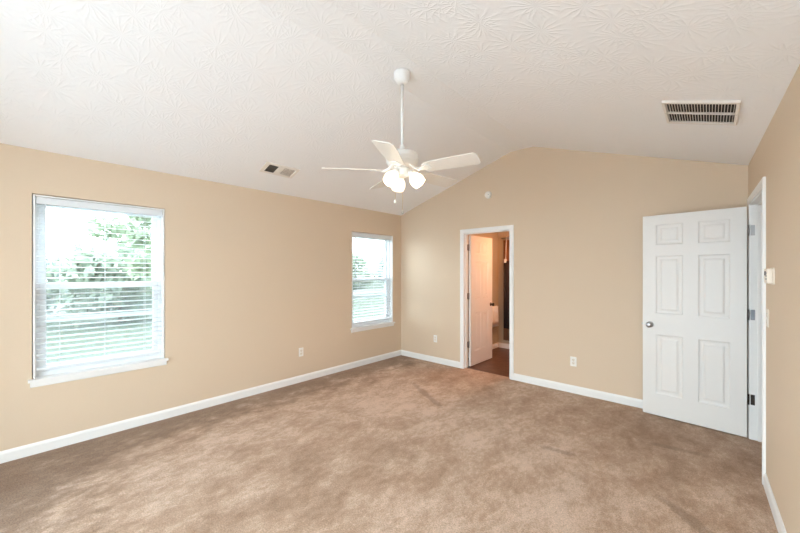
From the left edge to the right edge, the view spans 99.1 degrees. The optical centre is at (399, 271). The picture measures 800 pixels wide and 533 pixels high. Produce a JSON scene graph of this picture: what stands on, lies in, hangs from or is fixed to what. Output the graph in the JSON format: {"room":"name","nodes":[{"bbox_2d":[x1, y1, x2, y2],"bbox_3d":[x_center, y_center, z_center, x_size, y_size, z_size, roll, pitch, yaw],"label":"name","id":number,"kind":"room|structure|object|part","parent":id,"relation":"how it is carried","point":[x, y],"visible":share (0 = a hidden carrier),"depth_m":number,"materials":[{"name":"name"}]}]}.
{"room":"empty bedroom","nodes":[
{"label":"empty bedroom","id":0,"kind":"room"},
{"bbox_2d":[0,143,400,450],"bbox_3d":[-2.007,0.265,3.874,0.150,2.600,6.086,0,0,42],"label":"wall","id":1,"kind":"structure","parent":0,"point":[253,278],"depth_m":3.66,"materials":[{"name":"beige paint"}]},
{"bbox_2d":[28,194,168,387],"bbox_3d":[-2.683,0.151,3.099,0.179,1.559,0.946,0,0,42],"label":"window","id":2,"kind":"structure","parent":1,"relation":"in","point":[51,376],"depth_m":3.00,"materials":[{"name":"white plastic"}]},
{"bbox_3d":[-2.730,-0.220,3.142,0.026,0.729,0.820,0,0,42],"label":"sash","id":3,"kind":"part","parent":2,"relation":"part of","materials":[{"name":"white plastic"}]},
{"bbox_3d":[-2.652,0.873,3.071,0.096,0.024,0.946,0,0,42],"label":"sill","id":4,"kind":"part","parent":2,"relation":"part of","materials":[{"name":"white paint"}]},
{"bbox_3d":[-2.709,0.464,3.123,0.028,0.728,0.820,0,0,42],"label":"sash","id":5,"kind":"part","parent":2,"relation":"part of","materials":[{"name":"white plastic"}]},
{"bbox_2d":[36,197,161,370],"bbox_3d":[-2.659,0.099,3.078,0.071,1.404,0.854,0,0,42],"label":"window blind","id":6,"kind":"object","parent":2,"relation":"attached to","point":[39,200],"visible":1,"depth_m":3.02,"materials":[{"name":"white plastic"}]},
{"bbox_3d":[-2.665,0.793,3.083,0.048,0.016,0.854,0,0,42],"label":"rail","id":7,"kind":"part","parent":6,"relation":"part of","materials":[{"name":"white plastic"}]},
{"bbox_3d":[-2.745,0.476,3.155,0.010,0.703,0.820,0,0,42],"label":"screen frame","id":8,"kind":"part","parent":2,"relation":"part of","materials":[{"name":"white plastic"}]},
{"bbox_2d":[0,350,400,463],"bbox_3d":[-1.944,1.420,3.823,0.013,0.090,5.856,0,0,42],"label":"baseboard","id":9,"kind":"structure","parent":1,"relation":"attached to","point":[8,455],"depth_m":3.37,"materials":[{"name":"white paint"}]},
{"bbox_2d":[299,347,302,356],"bbox_3d":[-1.311,1.069,4.524,0.010,0.115,0.070,0,0,42],"label":"wall outlet","id":10,"kind":"object","parent":1,"relation":"attached to","point":[300,349],"visible":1,"depth_m":4.52,"materials":[{"name":"white plastic"}]},
{"bbox_2d":[351,232,394,332],"bbox_3d":[-0.468,0.159,5.545,0.179,1.545,0.956,0,0,42],"label":"window","id":11,"kind":"structure","parent":1,"relation":"in","point":[364,326],"depth_m":5.78,"materials":[{"name":"white plastic"}]},
{"bbox_3d":[-0.529,0.476,5.601,0.010,0.703,0.830,0,0,42],"label":"screen frame","id":12,"kind":"part","parent":11,"relation":"part of","materials":[{"name":"white plastic"}]},
{"bbox_3d":[-0.514,-0.212,5.587,0.026,0.715,0.830,0,0,42],"label":"sash","id":13,"kind":"part","parent":11,"relation":"part of","materials":[{"name":"white plastic"}]},
{"bbox_3d":[-0.493,0.464,5.568,0.028,0.728,0.830,0,0,42],"label":"sash","id":14,"kind":"part","parent":11,"relation":"part of","materials":[{"name":"white plastic"}]},
{"bbox_2d":[353,233,391,323],"bbox_3d":[-0.444,0.106,5.523,0.071,1.390,0.864,0,0,42],"label":"window blind","id":15,"kind":"object","parent":11,"relation":"attached to","point":[355,235],"visible":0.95,"depth_m":5.48,"materials":[{"name":"white plastic"}]},
{"bbox_3d":[-0.449,0.793,5.528,0.048,0.016,0.864,0,0,42],"label":"rail","id":16,"kind":"part","parent":15,"relation":"part of","materials":[{"name":"white plastic"}]},
{"bbox_3d":[-0.437,0.873,5.517,0.096,0.024,0.956,0,0,42],"label":"sill","id":17,"kind":"part","parent":11,"relation":"part of","materials":[{"name":"white paint"}]},
{"bbox_2d":[0,347,777,532],"bbox_3d":[0.275,1.525,2.950,4.754,0.120,7.820,0,0,42],"label":"floor","id":18,"kind":"structure","parent":0,"point":[398,444],"depth_m":2.55,"materials":[{"name":"beige carpet"}]},
{"bbox_2d":[0,0,799,215],"bbox_3d":[-0.308,-1.313,2.321,4.774,0.908,6.146,0,0,42],"label":"ceiling","id":19,"kind":"structure","parent":0,"point":[218,91],"depth_m":2.40,"materials":[{"name":"white paint"}]},
{"bbox_2d":[259,162,299,177],"bbox_3d":[-1.341,-1.126,3.802,0.189,0.069,0.390,0,0,42],"label":"ceiling vent","id":20,"kind":"object","parent":19,"relation":"in","point":[268,167],"visible":1,"depth_m":3.79,"materials":[{"name":"white metal"}]},
{"bbox_2d":[322,68,480,213],"bbox_3d":[0.050,-1.047,2.803,1.245,1.160,1.223,0,0,42],"label":"ceiling fan","id":21,"kind":"object","parent":19,"relation":"hanging from","point":[403,162],"visible":1,"depth_m":2.71,"materials":[{"name":"white metal"}]},
{"bbox_3d":[-0.392,-0.823,2.747,0.455,0.043,0.149,0,0,-6],"label":"blade","id":22,"kind":"part","parent":21,"relation":"part of","materials":[{"name":"white laminate"}]},
{"bbox_3d":[-0.149,-0.823,3.167,0.149,0.043,0.455,0,0,-24],"label":"blade","id":23,"kind":"part","parent":21,"relation":"part of","materials":[{"name":"white laminate"}]},
{"bbox_3d":[-0.068,-0.823,2.387,0.149,0.043,0.455,0,0,12],"label":"blade","id":24,"kind":"part","parent":21,"relation":"part of","materials":[{"name":"white laminate"}]},
{"bbox_3d":[-0.069,-0.740,2.703,0.118,0.137,0.132,0,0,42],"label":"lamp shade","id":25,"kind":"part","parent":21,"relation":"part of","materials":[{"name":"white glass"}]},
{"bbox_3d":[-0.014,-0.740,2.913,0.126,0.137,0.122,0,0,42],"label":"lamp shade","id":26,"kind":"part","parent":21,"relation":"part of","materials":[{"name":"white glass"}]},
{"bbox_3d":[0.020,-0.633,2.772,0.002,0.280,0.006,0,0,-6],"label":"pull chain","id":27,"kind":"part","parent":21,"relation":"part of","materials":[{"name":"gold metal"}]},
{"bbox_3d":[0.140,-0.740,2.758,0.128,0.137,0.121,0,0,42],"label":"lamp shade","id":28,"kind":"part","parent":21,"relation":"part of","materials":[{"name":"white glass"}]},
{"bbox_3d":[0.325,-0.823,3.066,0.455,0.043,0.149,0,0,-42],"label":"blade","id":29,"kind":"part","parent":21,"relation":"part of","materials":[{"name":"white laminate"}]},
{"bbox_3d":[0.376,-0.823,2.584,0.455,0.043,0.149,0,0,30],"label":"blade","id":30,"kind":"part","parent":21,"relation":"part of","materials":[{"name":"white laminate"}]},
{"bbox_2d":[661,100,740,125],"bbox_3d":[2.021,-1.067,2.300,0.377,0.138,0.430,0,0,42],"label":"ceiling vent","id":31,"kind":"object","parent":19,"relation":"in","point":[703,112],"visible":1,"depth_m":2.28,"materials":[{"name":"white metal"}]},
{"bbox_2d":[468,232,497,351],"bbox_3d":[1.358,0.295,6.091,0.100,2.540,1.709,0,0,42],"label":"wall","id":32,"kind":"structure","parent":0,"point":[494,236],"depth_m":6.51,"materials":[{"name":"beige paint"}]},
{"bbox_2d":[468,343,497,357],"bbox_3d":[1.366,1.420,6.016,0.013,0.090,1.609,0,0,42],"label":"baseboard","id":33,"kind":"structure","parent":32,"relation":"attached to","point":[495,345],"depth_m":6.48,"materials":[{"name":"white paint"}]},
{"bbox_3d":[1.750,0.665,6.417,0.046,0.043,0.423,0,0,42],"label":"towel bar","id":34,"kind":"object","parent":32,"relation":"attached to","visible":0},
{"bbox_2d":[492,306,498,326],"bbox_3d":[1.765,0.840,6.397,0.069,0.381,0.251,0,0,42],"label":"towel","id":35,"kind":"object","parent":34,"relation":"hanging from","point":[495,317],"visible":0.79,"depth_m":6.38,"materials":[{"name":"fabric"}]},
{"bbox_2d":[498,231,508,343],"bbox_3d":[2.670,0.295,5.988,1.984,2.540,0.100,0,0,42],"label":"wall","id":36,"kind":"structure","parent":0,"point":[500,234],"depth_m":6.58,"materials":[{"name":"beige paint"}]},
{"bbox_2d":[498,343,508,348],"bbox_3d":[2.600,1.420,5.975,1.871,0.090,0.013,0,0,42],"label":"baseboard","id":37,"kind":"structure","parent":36,"relation":"attached to","point":[501,345],"depth_m":6.53,"materials":[{"name":"white paint"}]},
{"bbox_2d":[501,237,508,340],"bbox_3d":[2.603,0.327,5.934,1.790,1.957,0.048,0,0,42],"label":"shower curtain","id":38,"kind":"object","parent":36,"relation":"attached to","point":[505,243],"visible":0.23,"depth_m":6.50,"materials":[{"name":"brown fabric"}]},
{"bbox_2d":[504,237,508,328],"bbox_3d":[2.085,0.202,6.336,0.306,1.726,0.102,0,0,42],"label":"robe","id":39,"kind":"object","parent":38,"relation":"hanging from","point":[506,263],"visible":0.38,"depth_m":6.36,"materials":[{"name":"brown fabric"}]},
{"bbox_2d":[401,147,747,399],"bbox_3d":[1.666,-0.061,4.582,4.584,3.252,0.115,0,0,42],"label":"wall","id":40,"kind":"structure","parent":0,"point":[576,217],"depth_m":4.18,"materials":[{"name":"beige paint"}]},
{"bbox_2d":[401,350,459,367],"bbox_3d":[0.470,1.420,5.579,1.206,0.090,0.013,0,0,42],"label":"baseboard","id":41,"kind":"structure","parent":40,"relation":"attached to","point":[403,352],"depth_m":5.53,"materials":[{"name":"white paint"}]},
{"bbox_2d":[467,235,493,365],"bbox_3d":[1.286,0.448,5.473,0.159,2.010,0.758,0,0,42],"label":"door","id":42,"kind":"structure","parent":40,"relation":"in","point":[480,248],"depth_m":5.45,"materials":[{"name":"white paint"}]},
{"bbox_2d":[460,225,513,379],"bbox_3d":[1.269,0.416,4.941,0.841,2.098,0.149,0,0,42],"label":"door frame","id":43,"kind":"structure","parent":40,"relation":"attached to","point":[464,233],"depth_m":5.14,"materials":[{"name":"white paint"}]},
{"bbox_2d":[485,191,491,198],"bbox_3d":[1.250,-1.092,4.854,0.104,0.104,0.040,0,0,42],"label":"smoke detector","id":44,"kind":"object","parent":40,"relation":"attached to","point":[488,194],"visible":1,"depth_m":4.84,"materials":[{"name":"white plastic"}]},
{"bbox_2d":[570,356,576,366],"bbox_3d":[2.091,1.086,4.112,0.070,0.115,0.010,0,0,42],"label":"wall outlet","id":45,"kind":"object","parent":40,"relation":"attached to","point":[573,360],"visible":1,"depth_m":4.11,"materials":[{"name":"white plastic"}]},
{"bbox_2d":[513,373,642,408],"bbox_3d":[2.359,1.420,3.867,2.224,0.090,0.013,0,0,42],"label":"baseboard","id":46,"kind":"structure","parent":40,"relation":"attached to","point":[625,400],"depth_m":4.04,"materials":[{"name":"white paint"}]},
{"bbox_2d":[748,65,799,532],"bbox_3d":[1.272,0.280,0.815,0.130,2.570,6.200,0,0,41],"label":"wall","id":47,"kind":"structure","parent":0,"point":[776,157],"depth_m":1.89,"materials":[{"name":"beige paint"}]},
{"bbox_2d":[642,207,754,436],"bbox_3d":[2.803,0.442,3.259,0.159,2.022,0.816,0,0,-43],"label":"door","id":48,"kind":"structure","parent":47,"relation":"in","point":[696,314],"depth_m":3.23,"materials":[{"name":"white paint"}]},
{"bbox_2d":[747,176,765,484],"bbox_3d":[2.853,0.407,2.637,0.164,2.115,0.925,0,0,41],"label":"door frame","id":49,"kind":"structure","parent":47,"relation":"attached to","point":[756,202],"depth_m":2.95,"materials":[{"name":"white paint"}]},
{"bbox_2d":[764,309,768,326],"bbox_3d":[2.427,0.308,2.262,0.022,0.117,0.072,0,0,41],"label":"light switch","id":50,"kind":"object","parent":47,"relation":"attached to","point":[767,310],"visible":1,"depth_m":2.24,"materials":[{"name":"beige plastic"}]},
{"bbox_2d":[766,309,768,326],"bbox_3d":[2.433,0.308,2.257,0.006,0.117,0.072,0,0,41],"label":"switch plate","id":51,"kind":"object","parent":50,"relation":"attached to","point":[767,311],"depth_m":2.24,"materials":[{"name":"beige plastic"}]},
{"bbox_2d":[764,268,774,284],"bbox_3d":[2.293,0.028,2.120,0.038,0.104,0.124,0,0,41],"label":"thermostat","id":52,"kind":"object","parent":47,"relation":"attached to","point":[769,274],"visible":1,"depth_m":2.08,"materials":[{"name":"beige plastic"}]},
{"bbox_3d":[2.305,0.028,2.110,0.008,0.104,0.124,0,0,41],"label":"plate","id":53,"kind":"part","parent":52,"relation":"part of","materials":[{"name":"beige plastic"}]},
{"bbox_2d":[763,473,786,532],"bbox_3d":[0.921,1.420,0.520,0.013,0.090,4.795,0,0,41],"label":"baseboard","id":54,"kind":"structure","parent":47,"relation":"attached to","point":[776,514],"depth_m":2.04,"materials":[{"name":"white paint"}]},
{"label":"outside","id":55,"kind":"structure","parent":0,"visible":0},
{"bbox_2d":[46,280,384,363],"bbox_3d":[-17.195,2.165,25.702,80.000,0.300,105.000,0,0,42],"label":"lawn","id":56,"kind":"structure","parent":55,"point":[375,281],"depth_m":11.08,"materials":[{"name":"green plant"}]},
{"bbox_2d":[46,252,67,314],"bbox_3d":[-16.189,0.579,13.187,6.075,4.124,5.431,0,0,42],"label":"leafy tree","id":57,"kind":"object","parent":56,"relation":"on","point":[47,253],"visible":0.06,"depth_m":14.68,"materials":[{"name":"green plant"}]},
{"bbox_2d":[46,240,151,326],"bbox_3d":[-11.646,0.446,13.346,4.351,3.758,4.369,0,0,23],"label":"bush","id":58,"kind":"object","parent":56,"relation":"on","point":[78,250],"visible":0.56,"depth_m":12.28,"materials":[{"name":"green plant"}]},
{"bbox_2d":[85,215,151,294],"bbox_3d":[-5.663,-1.214,7.784,2.990,6.468,2.628,0,0,42],"label":"leafy tree","id":59,"kind":"object","parent":56,"relation":"on","point":[135,234],"visible":0.13,"depth_m":7.51,"materials":[{"name":"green plant"}]},
{"bbox_2d":[353,250,376,289],"bbox_3d":[-6.042,0.241,38.673,7.203,5.280,6.682,0,0,-11],"label":"leafy tree","id":60,"kind":"object","parent":56,"relation":"on","point":[360,273],"visible":0.24,"depth_m":38.11,"materials":[{"name":"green plant"}]},
{"bbox_2d":[367,255,384,285],"bbox_3d":[-0.294,-0.028,48.693,9.136,5.813,7.474,0,0,-8],"label":"leafy tree","id":61,"kind":"object","parent":56,"relation":"on","point":[380,271],"visible":0.09,"depth_m":47.43,"materials":[{"name":"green plant"}]},
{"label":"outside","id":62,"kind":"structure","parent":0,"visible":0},
{"bbox_2d":[46,289,384,314],"bbox_3d":[-6.961,1.998,29.923,5.500,0.025,75.000,0,0,42],"label":"driveway","id":63,"kind":"structure","parent":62,"point":[359,292],"depth_m":29.43,"materials":[{"name":"concrete"}]}
]}

